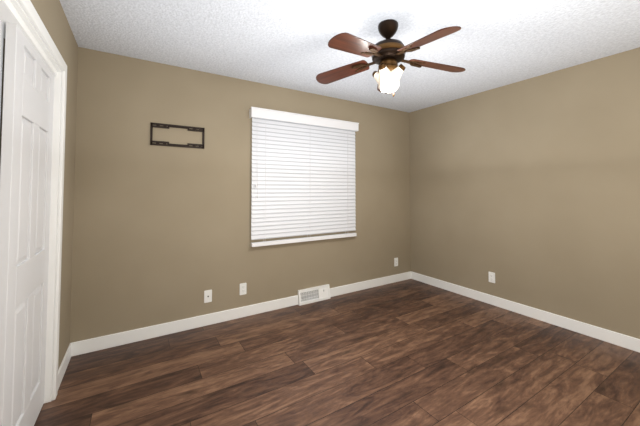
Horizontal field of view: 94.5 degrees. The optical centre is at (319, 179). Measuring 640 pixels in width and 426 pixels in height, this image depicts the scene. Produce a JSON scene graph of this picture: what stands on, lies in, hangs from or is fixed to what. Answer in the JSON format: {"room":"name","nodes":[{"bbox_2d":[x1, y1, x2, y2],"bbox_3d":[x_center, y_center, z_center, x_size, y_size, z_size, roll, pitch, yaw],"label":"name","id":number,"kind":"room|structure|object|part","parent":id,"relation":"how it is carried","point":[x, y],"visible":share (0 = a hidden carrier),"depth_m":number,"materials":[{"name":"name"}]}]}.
{"room":"empty bedroom","nodes":[
{"label":"empty bedroom","id":0,"kind":"room"},
{"bbox_2d":[0,38,4,165],"bbox_3d":[-1.690,0.105,0.988,0.710,2.440,2.145,1,-2,-32],"label":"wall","id":1,"kind":"structure","parent":0,"point":[2,96],"depth_m":1.95,"materials":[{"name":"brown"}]},
{"bbox_2d":[30,0,77,368],"bbox_3d":[-0.975,0.093,0.640,0.140,2.440,3.899,1,-2,-32],"label":"wall","id":2,"kind":"structure","parent":0,"point":[51,14],"depth_m":2.09,"materials":[{"name":"paint"}]},
{"bbox_2d":[0,19,3,116],"bbox_3d":[-1.178,0.302,0.913,0.035,2.025,0.745,1,-2,-32],"label":"door","id":3,"kind":"structure","parent":2,"relation":"in","point":[1,39],"depth_m":1.25,"materials":[{"name":"white wood"}]},
{"bbox_2d":[0,22,53,425],"bbox_3d":[-1.501,0.324,1.522,0.035,2.025,0.681,1,-2,-32],"label":"door","id":4,"kind":"structure","parent":2,"relation":"in","point":[26,145],"depth_m":1.41,"materials":[{"name":"white wood"}]},
{"bbox_2d":[0,0,66,402],"bbox_3d":[-1.329,0.303,1.205,0.140,2.060,1.445,1,-2,-32],"label":"trim","id":5,"kind":"structure","parent":2,"relation":"attached to","point":[12,11],"depth_m":1.81,"materials":[{"name":"white wood"}]},
{"bbox_2d":[58,342,73,388],"bbox_3d":[-1.791,1.311,2.063,0.013,0.105,0.470,1,-2,-32],"label":"baseboard","id":6,"kind":"structure","parent":2,"relation":"attached to","point":[69,353],"depth_m":2.10,"materials":[{"name":"white wood"}]},
{"bbox_2d":[70,47,410,342],"bbox_3d":[-0.343,0.189,3.404,4.125,2.440,0.140,1,-2,-32],"label":"wall","id":7,"kind":"structure","parent":0,"point":[161,234],"depth_m":2.78,"materials":[{"name":"paint"}]},
{"bbox_2d":[150,122,204,148],"bbox_3d":[-1.308,-0.402,2.732,0.453,0.200,0.020,1,-2,-32],"label":"tv wall mount","id":8,"kind":"object","parent":7,"relation":"attached to","point":[157,125],"visible":1,"depth_m":2.72,"materials":[{"name":"black metal"}]},
{"bbox_2d":[74,295,297,355],"bbox_3d":[-1.093,1.337,2.808,1.985,0.105,0.017,1,-2,-32],"label":"baseboard","id":9,"kind":"structure","parent":7,"relation":"attached to","point":[167,328],"depth_m":2.67,"materials":[{"name":"white wood"}]},
{"bbox_2d":[204,290,211,302],"bbox_3d":[-1.070,1.118,2.829,0.070,0.115,0.018,1,-2,-32],"label":"outlet","id":10,"kind":"object","parent":7,"relation":"attached to","point":[207,296],"visible":1,"depth_m":2.83,"materials":[{"name":"white plastic"}]},
{"bbox_2d":[240,283,246,294],"bbox_3d":[-0.783,1.114,3.012,0.070,0.115,0.009,1,-2,-32],"label":"electrical outlet","id":11,"kind":"object","parent":7,"relation":"attached to","point":[243,288],"visible":1,"depth_m":3.01,"materials":[{"name":"white plastic"}]},
{"bbox_2d":[249,107,358,246],"bbox_3d":[-0.123,-0.016,3.415,1.415,1.440,0.083,1,-2,-32],"label":"window blind","id":12,"kind":"object","parent":7,"relation":"attached to","point":[303,175],"visible":0.96,"depth_m":3.36,"materials":[{"name":"white plastic"}]},
{"bbox_2d":[298,284,329,305],"bbox_3d":[-0.064,1.332,3.426,0.415,0.158,0.048,1,-2,-32],"label":"air vent","id":13,"kind":"object","parent":7,"relation":"in","point":[313,294],"visible":0.98,"depth_m":3.41,"materials":[{"name":"white metal"}]},
{"bbox_2d":[330,272,409,296],"bbox_3d":[0.703,1.375,3.918,1.410,0.105,0.017,1,-2,-32],"label":"baseboard","id":14,"kind":"structure","parent":7,"relation":"attached to","point":[349,288],"depth_m":3.87,"materials":[{"name":"white wood"}]},
{"bbox_2d":[394,258,397,265],"bbox_3d":[1.072,1.160,4.159,0.070,0.115,0.009,1,-2,-32],"label":"electrical outlet","id":15,"kind":"object","parent":7,"relation":"attached to","point":[395,261],"visible":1,"depth_m":4.15,"materials":[{"name":"white plastic"}]},
{"bbox_2d":[34,279,639,425],"bbox_3d":[0.381,1.405,1.516,4.835,0.120,4.039,1,-2,-32],"label":"floor","id":16,"kind":"structure","parent":0,"point":[410,352],"depth_m":2.09,"materials":[{"name":"brown wood"}]},
{"bbox_2d":[60,0,639,112],"bbox_3d":[0.381,-1.154,1.605,4.835,0.120,4.039,1,-2,-32],"label":"ceiling","id":17,"kind":"structure","parent":0,"point":[491,44],"depth_m":2.23,"materials":[{"name":"white paint"}]},
{"bbox_2d":[316,19,465,96],"bbox_3d":[0.476,-0.825,2.014,1.071,0.509,1.056,1,-2,-32],"label":"ceiling fan","id":18,"kind":"object","parent":17,"relation":"hanging from","point":[387,54],"visible":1,"depth_m":1.98,"materials":[{"name":"brown wood"}]},
{"label":"blade","id":19,"kind":"part","parent":18,"relation":"part of","materials":[{"name":"brown wood"}]},
{"bbox_3d":[0.217,-0.814,1.804,0.420,0.006,0.146,-8,-8,-44],"label":"blade","id":20,"kind":"part","parent":18,"relation":"part of","materials":[{"name":"brown wood"}]},
{"bbox_3d":[0.407,-0.747,2.093,0.052,0.054,0.082,1,-2,-32],"label":"arm","id":21,"kind":"part","parent":18,"relation":"part of"},
{"bbox_3d":[0.425,-0.750,1.979,0.082,0.054,0.052,1,-2,-32],"label":"arm","id":22,"kind":"part","parent":18,"relation":"part of"},
{"bbox_3d":[0.460,-0.687,2.065,0.147,0.154,0.156,1,-2,-32],"label":"lamp shade","id":23,"kind":"part","parent":18,"relation":"part of","materials":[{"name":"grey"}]},
{"label":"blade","id":24,"kind":"part","parent":18,"relation":"part of","materials":[{"name":"white glass"}]},
{"bbox_3d":[0.473,-0.949,2.052,0.226,0.258,0.226,1,-2,-32],"label":"motor","id":25,"kind":"part","parent":18,"relation":"part of","materials":[{"name":"brown metal"}]},
{"bbox_3d":[0.452,-0.688,2.030,0.156,0.154,0.147,1,-2,-32],"label":"lamp shade","id":26,"kind":"part","parent":18,"relation":"part of","materials":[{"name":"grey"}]},
{"bbox_3d":[0.487,-0.688,2.022,0.147,0.154,0.156,1,-2,-32],"label":"lamp shade","id":27,"kind":"part","parent":18,"relation":"part of","materials":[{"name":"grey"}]},
{"bbox_3d":[0.539,-0.750,1.997,0.052,0.054,0.082,1,-2,-32],"label":"arm","id":28,"kind":"part","parent":18,"relation":"part of"},
{"bbox_3d":[0.625,-0.817,1.729,0.146,0.006,0.420,-12,10,-24],"label":"blade","id":29,"kind":"part","parent":18,"relation":"part of","materials":[{"name":"brown wood"}]},
{"bbox_3d":[0.823,-0.804,2.094,0.420,0.006,0.146,7,9,-7],"label":"blade","id":30,"kind":"part","parent":18,"relation":"part of","materials":[{"name":"brown wood"}]},
{"bbox_2d":[409,47,639,338],"bbox_3d":[2.414,0.166,2.736,0.140,2.440,3.899,1,-2,-32],"label":"wall","id":31,"kind":"structure","parent":0,"point":[527,192],"depth_m":2.94,"materials":[{"name":"paint"}]},
{"bbox_2d":[488,272,494,282],"bbox_3d":[1.937,1.102,3.333,0.009,0.115,0.070,1,-2,-32],"label":"electrical outlet","id":32,"kind":"object","parent":31,"relation":"attached to","point":[492,277],"visible":1,"depth_m":3.33,"materials":[{"name":"white plastic"}]},
{"bbox_2d":[410,271,639,352],"bbox_3d":[2.302,1.334,2.726,0.017,0.105,3.729,1,-2,-32],"label":"baseboard","id":33,"kind":"structure","parent":31,"relation":"attached to","point":[609,336],"depth_m":2.91,"materials":[{"name":"white wood"}]}
]}

